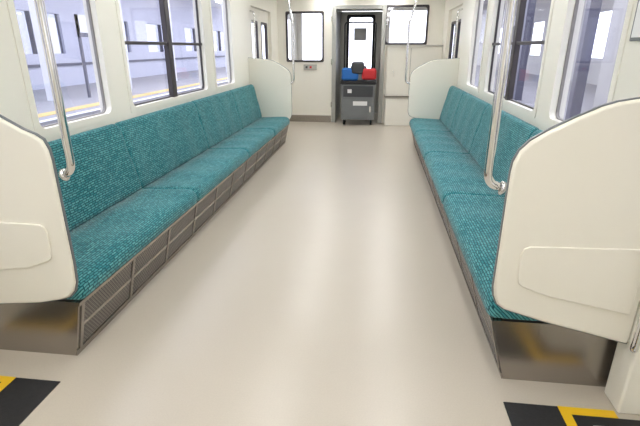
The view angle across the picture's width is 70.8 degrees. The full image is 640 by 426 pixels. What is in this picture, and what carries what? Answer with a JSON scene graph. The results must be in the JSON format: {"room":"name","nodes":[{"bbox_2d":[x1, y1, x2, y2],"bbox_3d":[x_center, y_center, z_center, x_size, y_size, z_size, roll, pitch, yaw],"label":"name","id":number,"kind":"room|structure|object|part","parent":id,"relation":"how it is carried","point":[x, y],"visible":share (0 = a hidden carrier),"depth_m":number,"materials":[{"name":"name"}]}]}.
{"room":"vehicle interior","nodes":[
{"label":"vehicle interior","id":0,"kind":"room"},
{"bbox_2d":[0,0,296,141],"bbox_3d":[-1.451,-1.310,4.213,0.100,2.360,14.400,2,20,6],"label":"wall","id":1,"kind":"structure","parent":0,"point":[14,105],"depth_m":3.38,"materials":[{"name":"white plastic"}]},
{"bbox_2d":[0,118,75,302],"bbox_3d":[-1.391,-0.014,1.916,0.645,0.955,0.038,2,20,6],"label":"panel","id":2,"kind":"object","parent":1,"relation":"attached to","point":[29,194],"visible":0.88,"depth_m":1.87,"materials":[{"name":"white plastic"}]},
{"bbox_2d":[0,222,51,269],"bbox_3d":[-1.416,0.158,1.958,0.540,0.274,0.009,2,20,6],"label":"pad","id":3,"kind":"object","parent":2,"relation":"attached to","point":[22,245],"visible":1,"depth_m":1.93,"materials":[{"name":"white plastic"}]},
{"bbox_2d":[0,115,78,303],"bbox_3d":[-1.389,-0.014,1.916,0.649,0.965,0.012,2,20,6],"label":"trim","id":4,"kind":"structure","parent":1,"relation":"attached to","point":[1,116],"depth_m":1.85,"materials":[{"name":"grey metal"}]},
{"bbox_2d":[6,0,115,136],"bbox_3d":[-1.595,-1.116,2.768,0.056,1.170,0.840,2,20,6],"label":"window","id":5,"kind":"structure","parent":1,"relation":"in","point":[110,113],"depth_m":3.00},
{"bbox_2d":[42,0,105,127],"bbox_3d":[-1.618,-1.117,2.771,0.020,1.130,0.800,2,20,6],"label":"gasket","id":6,"kind":"object","parent":5,"relation":"attached to","point":[87,1],"visible":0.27,"depth_m":3.14,"materials":[{"name":"grey rubber"}]},
{"bbox_2d":[115,0,209,112],"bbox_3d":[-1.416,-1.639,4.195,0.066,1.170,1.780,2,20,6],"label":"window","id":7,"kind":"structure","parent":1,"relation":"in","point":[134,109],"depth_m":4.19,"materials":[{"name":"white plastic"}]},
{"bbox_3d":[-1.424,-1.587,4.215,0.030,0.027,1.680,2,20,6],"label":"sash rail","id":8,"kind":"part","parent":7,"relation":"part of","materials":[{"name":"metal"}]},
{"bbox_3d":[-1.424,-1.640,4.196,0.050,1.090,0.090,2,20,6],"label":"mullion","id":9,"kind":"part","parent":7,"relation":"part of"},
{"bbox_2d":[134,0,203,105],"bbox_3d":[-1.434,-1.640,4.197,0.020,1.130,1.740,2,20,6],"label":"gasket","id":10,"kind":"object","parent":7,"relation":"attached to","point":[196,3],"visible":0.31,"depth_m":4.91,"materials":[{"name":"black rubber"}]},
{"bbox_2d":[209,0,235,90],"bbox_3d":[-1.229,-2.157,5.606,0.056,1.170,0.810,2,20,6],"label":"window","id":11,"kind":"structure","parent":1,"relation":"in","point":[233,83],"depth_m":5.86,"materials":[{"name":"white plastic"}]},
{"bbox_2d":[218,0,231,85],"bbox_3d":[-1.252,-2.158,5.609,0.020,1.130,0.770,2,20,6],"label":"gasket","id":12,"kind":"object","parent":11,"relation":"attached to","point":[225,0],"visible":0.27,"depth_m":5.93,"materials":[{"name":"grey rubber"}]},
{"bbox_2d":[250,10,256,57],"bbox_3d":[-1.012,-2.534,6.883,0.078,1.046,0.028,2,20,6],"label":"handrail","id":13,"kind":"object","parent":1,"relation":"attached to","point":[250,10],"visible":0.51,"depth_m":6.80,"materials":[{"name":"silver metal"}]},
{"bbox_2d":[251,7,259,57],"bbox_3d":[-1.066,-2.287,7.399,0.035,2.000,0.661,2,20,6],"label":"leaf","id":14,"kind":"object","parent":1,"relation":"attached to","point":[255,10],"visible":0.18,"depth_m":7.32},
{"bbox_2d":[251,20,258,57],"bbox_3d":[-1.066,-2.592,7.288,0.047,0.970,0.441,2,20,6],"label":"glass gasket","id":15,"kind":"object","parent":14,"relation":"attached to","point":[256,22],"visible":0.19,"depth_m":7.38,"materials":[{"name":"grey rubber"}]},
{"bbox_2d":[258,9,268,58],"bbox_3d":[-0.986,-2.516,8.023,0.035,2.000,0.661,2,20,6],"label":"leaf","id":16,"kind":"object","parent":1,"relation":"attached to","point":[263,15],"visible":0.32,"depth_m":7.66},
{"bbox_2d":[261,22,267,58],"bbox_3d":[-0.986,-2.821,7.911,0.047,0.970,0.441,2,20,6],"label":"glass gasket","id":17,"kind":"object","parent":16,"relation":"attached to","point":[262,23],"visible":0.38,"depth_m":7.98,"materials":[{"name":"grey rubber"}]},
{"bbox_2d":[248,58,291,118],"bbox_3d":[-0.752,-1.844,6.864,0.645,0.985,0.035,2,20,6],"label":"panel","id":18,"kind":"object","parent":1,"relation":"attached to","point":[270,80],"visible":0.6,"depth_m":6.82,"materials":[{"name":"white plastic"}]},
{"bbox_2d":[257,58,291,119],"bbox_3d":[-0.750,-1.844,6.864,0.649,0.995,0.012,2,20,6],"label":"trim","id":19,"kind":"structure","parent":1,"relation":"attached to","point":[257,58],"depth_m":6.74,"materials":[{"name":"grey metal"}]},
{"bbox_2d":[0,113,639,425],"bbox_3d":[0.132,-0.108,4.449,3.290,0.060,14.400,2,20,6],"label":"floor","id":20,"kind":"structure","parent":0,"point":[330,289],"depth_m":2.44,"materials":[{"name":"plastic"}]},
{"bbox_2d":[0,376,59,425],"bbox_3d":[-1.532,0.992,1.353,0.575,0.006,1.475,2,20,6],"label":"floor marking","id":21,"kind":"object","parent":20,"relation":"on","point":[19,397],"visible":1,"depth_m":1.92,"materials":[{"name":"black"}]},
{"bbox_2d":[0,84,289,355],"bbox_3d":[-1.081,-0.631,4.497,0.622,0.888,5.245,2,20,6],"label":"seat","id":22,"kind":"object","parent":20,"relation":"on","point":[139,189],"visible":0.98,"depth_m":3.06,"materials":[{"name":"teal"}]},
{"bbox_3d":[-1.525,-0.171,2.684,0.177,0.503,1.441,2,20,6],"label":"backrest","id":23,"kind":"part","parent":22,"relation":"part of","materials":[{"name":"teal fabric"}]},
{"bbox_2d":[66,189,196,299],"bbox_3d":[-1.251,0.102,2.749,0.504,0.111,1.441,2,20,6],"label":"cushion","id":24,"kind":"object","parent":22,"relation":"on","point":[106,239],"depth_m":2.67,"materials":[{"name":"teal fabric"}]},
{"bbox_3d":[-1.351,-0.664,4.029,0.177,0.503,1.436,2,20,6],"label":"backrest","id":25,"kind":"part","parent":22,"relation":"part of","materials":[{"name":"teal fabric"}]},
{"bbox_3d":[-0.828,-0.343,4.570,0.075,0.298,5.245,2,20,6],"label":"kick frame","id":26,"kind":"part","parent":22,"relation":"part of","materials":[{"name":"metal"}]},
{"bbox_2d":[142,149,248,200],"bbox_3d":[-1.078,-0.391,4.094,0.504,0.111,1.436,2,20,6],"label":"cushion","id":27,"kind":"object","parent":22,"relation":"on","point":[201,172],"depth_m":3.89,"materials":[{"name":"teal fabric"}]},
{"bbox_3d":[-1.189,-1.125,5.287,0.177,0.503,1.256,2,20,6],"label":"backrest","id":28,"kind":"part","parent":22,"relation":"part of","materials":[{"name":"teal fabric"}]},
{"bbox_2d":[209,129,273,157],"bbox_3d":[-0.916,-0.852,5.352,0.504,0.111,1.256,2,20,6],"label":"cushion","id":29,"kind":"object","parent":22,"relation":"on","point":[252,141],"depth_m":5.23,"materials":[{"name":"teal fabric"}]},
{"bbox_3d":[-1.047,-1.529,6.387,0.177,0.503,1.096,2,20,6],"label":"backrest","id":30,"kind":"part","parent":22,"relation":"part of","materials":[{"name":"teal fabric"}]},
{"bbox_2d":[243,117,289,135],"bbox_3d":[-0.774,-1.255,6.452,0.504,0.111,1.096,2,20,6],"label":"cushion","id":31,"kind":"object","parent":22,"relation":"on","point":[278,125],"depth_m":6.35,"materials":[{"name":"teal fabric"}]},
{"bbox_2d":[340,21,376,124],"bbox_3d":[0.739,-2.637,8.551,0.680,1.862,0.400,2,20,6],"label":"trolley","id":32,"kind":"object","parent":20,"relation":"on","point":[358,82],"visible":1,"depth_m":8.49,"materials":[{"name":"grey metal"}]},
{"bbox_3d":[0.717,-2.290,8.483,0.560,0.200,0.012,2,20,6],"label":"drawer","id":33,"kind":"part","parent":32,"relation":"part of","materials":[{"name":"grey"}]},
{"bbox_3d":[0.717,-1.999,8.590,0.560,0.360,0.012,2,20,6],"label":"door","id":34,"kind":"part","parent":32,"relation":"part of","materials":[{"name":"grey metal"}]},
{"bbox_2d":[340,80,376,84],"bbox_3d":[0.739,-2.503,8.600,0.680,0.060,0.400,2,20,6],"label":"tray","id":35,"kind":"object","parent":32,"relation":"on","point":[343,82],"depth_m":8.43,"materials":[{"name":"grey plastic"}]},
{"bbox_3d":[0.758,-3.058,8.566,0.607,1.084,0.028,2,20,6],"label":"handle frame","id":36,"kind":"part","parent":32,"relation":"part of","materials":[{"name":"grey metal"}]},
{"bbox_2d":[384,45,442,125],"bbox_3d":[1.727,-2.398,8.494,1.015,1.455,0.309,2,20,6],"label":"cabinet","id":37,"kind":"object","parent":20,"relation":"on","point":[396,95],"visible":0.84,"depth_m":8.38,"materials":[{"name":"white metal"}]},
{"bbox_2d":[409,86,617,386],"bbox_3d":[1.346,-0.561,4.307,0.622,0.888,5.265,2,20,6],"label":"seat","id":38,"kind":"object","parent":20,"relation":"on","point":[451,149],"visible":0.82,"depth_m":2.76,"materials":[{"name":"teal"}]},
{"bbox_2d":[409,118,449,136],"bbox_3d":[1.537,-1.194,6.284,0.504,0.111,1.096,2,20,6],"label":"cushion","id":39,"kind":"object","parent":38,"relation":"on","point":[416,124],"depth_m":6.19,"materials":[{"name":"teal fabric"}]},
{"bbox_2d":[415,131,468,159],"bbox_3d":[1.394,-0.787,5.175,0.504,0.111,1.276,2,20,6],"label":"cushion","id":40,"kind":"object","parent":38,"relation":"on","point":[427,141],"depth_m":5.05,"materials":[{"name":"teal fabric"}]},
{"bbox_3d":[1.811,-1.444,6.157,0.177,0.503,1.096,2,20,6],"label":"backrest","id":41,"kind":"part","parent":38,"relation":"part of","materials":[{"name":"teal fabric"}]},
{"bbox_3d":[1.097,-0.294,4.436,0.085,0.298,5.265,2,20,6],"label":"kick frame","id":42,"kind":"part","parent":38,"relation":"part of","materials":[{"name":"metal"}]},
{"bbox_2d":[425,152,504,203],"bbox_3d":[1.233,-0.329,3.926,0.504,0.111,1.396,2,20,6],"label":"cushion","id":43,"kind":"object","parent":38,"relation":"on","point":[450,172],"depth_m":3.80,"materials":[{"name":"teal fabric"}]},
{"bbox_3d":[1.668,-1.038,5.048,0.177,0.503,1.276,2,20,6],"label":"backrest","id":44,"kind":"part","parent":38,"relation":"part of","materials":[{"name":"teal fabric"}]},
{"bbox_2d":[443,194,537,320],"bbox_3d":[1.060,0.164,2.582,0.504,0.111,1.481,2,20,6],"label":"cushion","id":45,"kind":"object","parent":38,"relation":"on","point":[474,219],"depth_m":2.58,"materials":[{"name":"teal fabric"}]},
{"bbox_3d":[1.507,-0.580,3.799,0.177,0.503,1.396,2,20,6],"label":"backrest","id":46,"kind":"part","parent":38,"relation":"part of","materials":[{"name":"teal fabric"}]},
{"bbox_3d":[1.334,-0.087,2.454,0.177,0.503,1.481,2,20,6],"label":"backrest","id":47,"kind":"part","parent":38,"relation":"part of","materials":[{"name":"teal fabric"}]},
{"bbox_2d":[503,402,639,425],"bbox_3d":[0.966,1.075,1.120,0.585,0.010,1.585,2,20,6],"label":"door mat","id":48,"kind":"object","parent":20,"relation":"on","point":[519,414],"visible":1,"depth_m":1.81,"materials":[{"name":"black rubber"}]},
{"bbox_2d":[277,0,445,122],"bbox_3d":[0.725,-2.929,8.628,3.090,2.360,0.060,2,20,6],"label":"wall","id":49,"kind":"structure","parent":0,"point":[311,89],"depth_m":8.61,"materials":[{"name":"beige plastic"}]},
{"bbox_2d":[285,11,323,61],"bbox_3d":[-0.286,-3.354,8.580,0.730,0.900,0.042,2,20,6],"label":"gasket","id":50,"kind":"object","parent":49,"relation":"attached to","point":[286,12],"visible":0.99,"depth_m":8.55,"materials":[{"name":"black rubber"}]},
{"bbox_2d":[290,115,330,121],"bbox_3d":[-0.297,-1.911,9.090,1.039,0.130,0.020,2,20,6],"label":"trim","id":51,"kind":"structure","parent":49,"relation":"attached to","point":[296,118],"depth_m":9.07,"materials":[{"name":"metal"}]},
{"bbox_2d":[304,64,316,69],"bbox_3d":[-0.190,-2.829,8.732,0.260,0.100,0.034,2,20,6],"label":"switch box","id":52,"kind":"object","parent":49,"relation":"attached to","point":[306,66],"visible":1,"depth_m":8.72,"materials":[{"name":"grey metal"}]},
{"bbox_2d":[336,10,340,117],"bbox_3d":[0.346,-3.058,9.327,0.050,2.120,1.200,2,20,6],"label":"trim","id":53,"kind":"structure","parent":49,"relation":"attached to","point":[338,11],"depth_m":9.41,"materials":[{"name":"grey metal"}]},
{"bbox_2d":[331,5,386,122],"bbox_3d":[0.729,-2.823,8.658,1.000,2.140,0.105,2,20,6],"label":"door frame","id":54,"kind":"structure","parent":49,"relation":"attached to","point":[335,8],"depth_m":8.51,"materials":[{"name":"grey metal"}]},
{"bbox_2d":[339,11,381,113],"bbox_3d":[0.884,-3.259,9.862,0.940,2.110,0.055,2,20,6],"label":"door","id":55,"kind":"structure","parent":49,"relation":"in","point":[359,33],"depth_m":9.67,"materials":[{"name":"grey metal"}]},
{"bbox_2d":[340,9,381,10],"bbox_3d":[0.808,-4.062,8.899,0.980,0.040,1.200,2,20,6],"label":"trim","id":56,"kind":"structure","parent":49,"relation":"attached to","point":[366,9],"depth_m":9.33,"materials":[{"name":"grey metal"}]},
{"bbox_2d":[385,5,429,44],"bbox_3d":[1.591,-3.463,8.298,0.790,0.680,0.042,2,20,6],"label":"gasket","id":57,"kind":"object","parent":49,"relation":"attached to","point":[388,6],"visible":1,"depth_m":8.26,"materials":[{"name":"grey rubber"}]},
{"bbox_2d":[296,7,426,59],"bbox_3d":[0.991,-3.688,10.697,3.090,2.360,0.100,2,20,6],"label":"wall","id":58,"kind":"structure","parent":0,"point":[299,15],"depth_m":10.48,"materials":[{"name":"white paint"}]},
{"bbox_2d":[442,0,639,130],"bbox_3d":[1.716,-1.178,3.853,0.100,2.360,14.400,2,20,6],"label":"wall","id":59,"kind":"structure","parent":0,"point":[628,82],"depth_m":3.16,"materials":[{"name":"beige plastic"}]},
{"bbox_2d":[408,58,458,118],"bbox_3d":[1.669,-1.790,6.679,0.680,0.961,0.035,2,20,6],"label":"panel","id":60,"kind":"object","parent":59,"relation":"attached to","point":[430,83],"visible":0.71,"depth_m":6.64,"materials":[{"name":"white plastic"}]},
{"bbox_2d":[408,58,459,117],"bbox_3d":[1.667,-1.790,6.679,0.684,0.970,0.012,2,20,6],"label":"trim","id":61,"kind":"structure","parent":59,"relation":"attached to","point":[450,58],"depth_m":6.59,"materials":[{"name":"grey metal"}]},
{"bbox_2d":[448,7,458,54],"bbox_3d":[2.216,-2.382,7.659,0.035,2.000,0.661,2,20,6],"label":"leaf","id":62,"kind":"object","parent":59,"relation":"attached to","point":[454,12],"visible":0.23,"depth_m":7.38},
{"bbox_2d":[448,21,455,58],"bbox_3d":[2.216,-2.688,7.547,0.047,0.970,0.441,2,20,6],"label":"glass gasket","id":63,"kind":"object","parent":62,"relation":"attached to","point":[453,24],"visible":0.37,"depth_m":7.63,"materials":[{"name":"grey rubber"}]},
{"bbox_2d":[453,8,462,57],"bbox_3d":[1.987,-2.409,6.542,0.078,1.046,0.028,2,20,6],"label":"handrail","id":64,"kind":"object","parent":59,"relation":"attached to","point":[459,10],"visible":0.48,"depth_m":6.46,"materials":[{"name":"silver metal"}]},
{"bbox_2d":[458,5,462,18],"bbox_3d":[2.136,-2.154,7.036,0.035,2.000,0.661,2,20,6],"label":"leaf","id":65,"kind":"object","parent":59,"relation":"attached to","point":[461,6],"visible":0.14,"depth_m":6.82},
{"bbox_2d":[455,19,460,57],"bbox_3d":[2.136,-2.459,6.924,0.047,0.970,0.441,2,20,6],"label":"glass gasket","id":66,"kind":"object","parent":65,"relation":"attached to","point":[459,21],"visible":0.09,"depth_m":7.02,"materials":[{"name":"grey rubber"}]},
{"bbox_2d":[466,0,489,92],"bbox_3d":[1.894,-2.061,5.346,0.056,1.170,0.810,2,20,6],"label":"window","id":67,"kind":"structure","parent":59,"relation":"in","point":[468,86],"depth_m":5.61,"materials":[{"name":"white plastic"}]},
{"bbox_2d":[470,0,480,86],"bbox_3d":[1.917,-2.061,5.343,0.020,1.130,0.770,2,20,6],"label":"gasket","id":68,"kind":"object","parent":67,"relation":"attached to","point":[479,0],"visible":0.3,"depth_m":5.68,"materials":[{"name":"grey rubber"}]},
{"bbox_2d":[482,0,554,117],"bbox_3d":[1.717,-1.543,3.933,0.066,1.170,1.780,2,20,6],"label":"window","id":69,"kind":"structure","parent":59,"relation":"in","point":[522,109],"depth_m":3.93,"materials":[{"name":"white plastic"}]},
{"bbox_2d":[488,0,533,108],"bbox_3d":[1.735,-1.543,3.931,0.020,1.130,1.740,2,20,6],"label":"gasket","id":70,"kind":"object","parent":69,"relation":"attached to","point":[499,3],"visible":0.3,"depth_m":4.68,"materials":[{"name":"grey rubber"}]},
{"bbox_3d":[1.725,-1.543,3.933,0.050,1.090,0.090,2,20,6],"label":"mullion","id":71,"kind":"part","parent":69,"relation":"part of","materials":[{"name":"metal"}]},
{"bbox_3d":[1.725,-1.490,3.952,0.030,0.027,1.680,2,20,6],"label":"sash rail","id":72,"kind":"part","parent":69,"relation":"part of","materials":[{"name":"metal"}]},
{"bbox_2d":[492,97,639,343],"bbox_3d":[0.950,0.052,1.656,0.544,0.970,0.012,2,20,6],"label":"trim","id":73,"kind":"structure","parent":59,"relation":"attached to","point":[634,98],"depth_m":1.60,"materials":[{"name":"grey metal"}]},
{"bbox_2d":[494,99,639,342],"bbox_3d":[0.952,0.051,1.656,0.540,0.958,0.040,2,20,6],"label":"panel","id":74,"kind":"object","parent":59,"relation":"attached to","point":[576,184],"visible":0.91,"depth_m":1.61,"materials":[{"name":"white plastic"}]},
{"bbox_2d":[518,246,639,314],"bbox_3d":[0.971,0.252,1.700,0.435,0.274,0.009,2,20,6],"label":"pad","id":75,"kind":"object","parent":74,"relation":"attached to","point":[603,278],"visible":1,"depth_m":1.69,"materials":[{"name":"white plastic"}]},
{"bbox_2d":[545,0,634,126],"bbox_3d":[1.528,-1.021,2.508,0.056,1.170,0.840,2,20,6],"label":"window","id":76,"kind":"structure","parent":59,"relation":"in","point":[551,120],"depth_m":2.86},
{"bbox_2d":[556,0,578,120],"bbox_3d":[1.551,-1.020,2.505,0.020,1.130,0.800,2,20,6],"label":"gasket","id":77,"kind":"object","parent":76,"relation":"attached to","point":[576,1],"visible":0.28,"depth_m":2.91,"materials":[{"name":"grey rubber"}]},
{"bbox_2d":[604,303,639,414],"bbox_3d":[1.289,-0.308,1.478,0.140,2.360,0.125,2,20,6],"label":"trim","id":78,"kind":"structure","parent":59,"relation":"attached to","point":[622,388],"depth_m":1.81,"materials":[{"name":"white plastic"}]},
{"bbox_2d":[629,0,639,40],"bbox_3d":[1.428,-0.867,1.944,0.012,0.230,0.240,2,20,6],"label":"wall sign","id":79,"kind":"object","parent":59,"relation":"attached to","point":[635,32],"visible":1,"depth_m":2.04,"materials":[{"name":"grey metal"}]},
{"bbox_2d":[630,314,639,352],"bbox_3d":[1.204,-0.228,1.450,0.028,1.637,0.073,16,26,38],"label":"handrail","id":80,"kind":"object","parent":59,"relation":"attached to","point":[635,344],"visible":1,"depth_m":1.68,"materials":[{"name":"silver metal"}]},
{"bbox_3d":[0.132,-2.380,3.616,3.290,0.060,14.400,2,20,6],"label":"ceiling","id":81,"kind":"structure","parent":0,"visible":0},
{"bbox_2d":[34,0,74,180],"bbox_3d":[-1.058,-0.829,1.622,0.103,1.480,0.070,2,20,6],"label":"pole","id":82,"kind":"object","parent":81,"relation":"attached to","point":[64,174],"visible":1,"depth_m":1.74,"materials":[{"name":"silver metal"}]},
{"bbox_2d":[287,0,294,84],"bbox_3d":[-0.428,-2.620,6.508,0.103,1.480,0.070,2,20,6],"label":"pole","id":83,"kind":"object","parent":81,"relation":"attached to","point":[288,1],"visible":1,"depth_m":6.54,"materials":[{"name":"silver metal"}]},
{"bbox_2d":[405,0,416,84],"bbox_3d":[1.317,-2.593,6.433,0.126,1.480,0.070,2,20,6],"label":"pole","id":84,"kind":"object","parent":81,"relation":"attached to","point":[415,3],"visible":1,"depth_m":6.47,"materials":[{"name":"silver metal"}]},
{"bbox_2d":[484,0,516,194],"bbox_3d":[0.674,-0.764,1.446,0.126,1.480,0.070,2,20,6],"label":"pole","id":85,"kind":"object","parent":81,"relation":"attached to","point":[510,6],"visible":1,"depth_m":1.57,"materials":[{"name":"silver metal"}]},
{"label":"outside","id":86,"kind":"structure","parent":0,"visible":0},
{"bbox_3d":[1.802,-2.545,14.928,80.000,0.100,90.000,2,20,6],"label":"ground","id":87,"kind":"structure","parent":86,"visible":0},
{"bbox_2d":[33,67,227,125],"bbox_3d":[-9.716,-2.820,13.629,9.400,1.312,65.000,2,20,6],"label":"platform","id":88,"kind":"object","parent":87,"relation":"on","point":[77,103],"visible":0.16,"depth_m":14.75,"materials":[{"name":"concrete"}]},
{"bbox_2d":[27,0,53,100],"bbox_3d":[-7.553,-5.176,12.084,0.250,4.200,0.250,2,20,6],"label":"column","id":89,"kind":"structure","parent":88,"relation":"on","point":[31,5],"depth_m":12.22,"materials":[{"name":"white"}]},
{"bbox_2d":[74,14,90,96],"bbox_3d":[-6.827,-4.939,14.196,0.075,2.300,2.200,2,20,6],"label":"platform sign","id":90,"kind":"object","parent":88,"relation":"on","point":[80,21],"visible":0.43,"depth_m":13.13,"materials":[{"name":"white"}]},
{"bbox_2d":[14,0,225,89],"bbox_3d":[-10.511,-5.617,12.706,0.200,4.600,65.000,2,20,6],"label":"wall","id":91,"kind":"structure","parent":88,"relation":"on","point":[136,14],"depth_m":22.10,"materials":[{"name":"paint"}]},
{"bbox_2d":[24,11,37,53],"bbox_3d":[-10.074,-6.299,15.726,0.170,1.400,0.100,2,20,6],"label":"mullion","id":92,"kind":"object","parent":91,"relation":"attached to","point":[27,13],"visible":0.79,"depth_m":15.68,"materials":[{"name":"grey metal"}]},
{"bbox_2d":[27,55,224,67],"bbox_3d":[-10.382,-4.204,13.208,0.040,0.100,65.000,2,20,6],"label":"band","id":93,"kind":"object","parent":91,"relation":"attached to","point":[140,60],"visible":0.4,"depth_m":19.01,"materials":[{"name":"paint"}]},
{"bbox_2d":[157,25,163,51],"bbox_3d":[-8.872,-9.716,25.047,0.170,1.400,0.100,2,20,6],"label":"mullion","id":94,"kind":"object","parent":91,"relation":"attached to","point":[158,26],"visible":0.93,"depth_m":24.97,"materials":[{"name":"grey metal"}]},
{"bbox_2d":[192,28,196,50],"bbox_3d":[-8.272,-11.425,29.707,0.170,1.400,0.100,2,20,6],"label":"mullion","id":95,"kind":"object","parent":91,"relation":"attached to","point":[193,29],"visible":0.79,"depth_m":29.62,"materials":[{"name":"grey metal"}]},
{"bbox_2d":[187,0,221,8],"bbox_3d":[-11.106,-7.473,12.102,6.600,0.300,65.000,2,20,6],"label":"platform canopy","id":96,"kind":"object","parent":91,"relation":"attached to","point":[214,3],"visible":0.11,"depth_m":30.16,"materials":[{"name":"white metal"}]},
{"bbox_2d":[218,31,221,50],"bbox_3d":[-7.671,-13.134,34.367,0.170,1.400,0.100,2,20,6],"label":"mullion","id":97,"kind":"object","parent":91,"relation":"attached to","point":[219,36],"visible":1,"depth_m":34.32,"materials":[{"name":"grey metal"}]},
{"bbox_2d":[119,0,131,87],"bbox_3d":[-7.072,-6.543,15.812,0.250,4.200,0.250,2,20,6],"label":"column","id":98,"kind":"structure","parent":88,"relation":"on","point":[119,0],"depth_m":16.06,"materials":[{"name":"white"}]},
{"bbox_2d":[168,0,176,80],"bbox_3d":[-6.592,-7.910,19.541,0.250,4.200,0.250,2,20,6],"label":"column","id":99,"kind":"structure","parent":88,"relation":"on","point":[168,0],"depth_m":19.70,"materials":[{"name":"white metal"}]},
{"bbox_2d":[221,0,226,71],"bbox_3d":[-5.630,-10.645,26.997,0.250,4.200,0.250,2,20,6],"label":"column","id":100,"kind":"structure","parent":88,"relation":"on","point":[221,0],"depth_m":26.88,"materials":[{"name":"white"}]},
{"bbox_2d":[474,65,596,119],"bbox_3d":[9.171,-2.019,11.489,12.550,1.282,65.000,2,20,6],"label":"platform","id":101,"kind":"object","parent":87,"relation":"on","point":[531,80],"visible":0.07,"depth_m":15.76,"materials":[{"name":"concrete"}]},
{"bbox_2d":[513,0,536,99],"bbox_3d":[5.764,-5.292,12.444,0.200,4.230,0.200,2,20,6],"label":"column","id":102,"kind":"structure","parent":101,"relation":"on","point":[531,4],"depth_m":12.63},
{"bbox_2d":[477,0,613,84],"bbox_3d":[10.536,-4.727,10.320,0.200,4.630,65.000,2,20,6],"label":"wall","id":103,"kind":"structure","parent":101,"relation":"on","point":[542,9],"depth_m":24.96,"materials":[{"name":"white paint"}]},
{"bbox_2d":[482,0,517,13],"bbox_3d":[11.032,-6.551,9.587,8.800,0.300,65.000,2,20,6],"label":"platform canopy","id":104,"kind":"object","parent":103,"relation":"attached to","point":[485,4],"visible":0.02,"depth_m":31.57,"materials":[{"name":"white metal"}]},
{"bbox_2d":[565,0,602,119],"bbox_3d":[5.284,-3.925,8.716,0.200,4.230,0.200,2,20,6],"label":"column","id":105,"kind":"structure","parent":101,"relation":"on","point":[593,7],"depth_m":8.95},
{"bbox_2d":[593,0,628,107],"bbox_3d":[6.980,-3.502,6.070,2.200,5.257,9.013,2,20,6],"label":"column","id":106,"kind":"structure","parent":101,"relation":"on","point":[620,6],"depth_m":9.96,"materials":[{"name":"white"}]}
]}

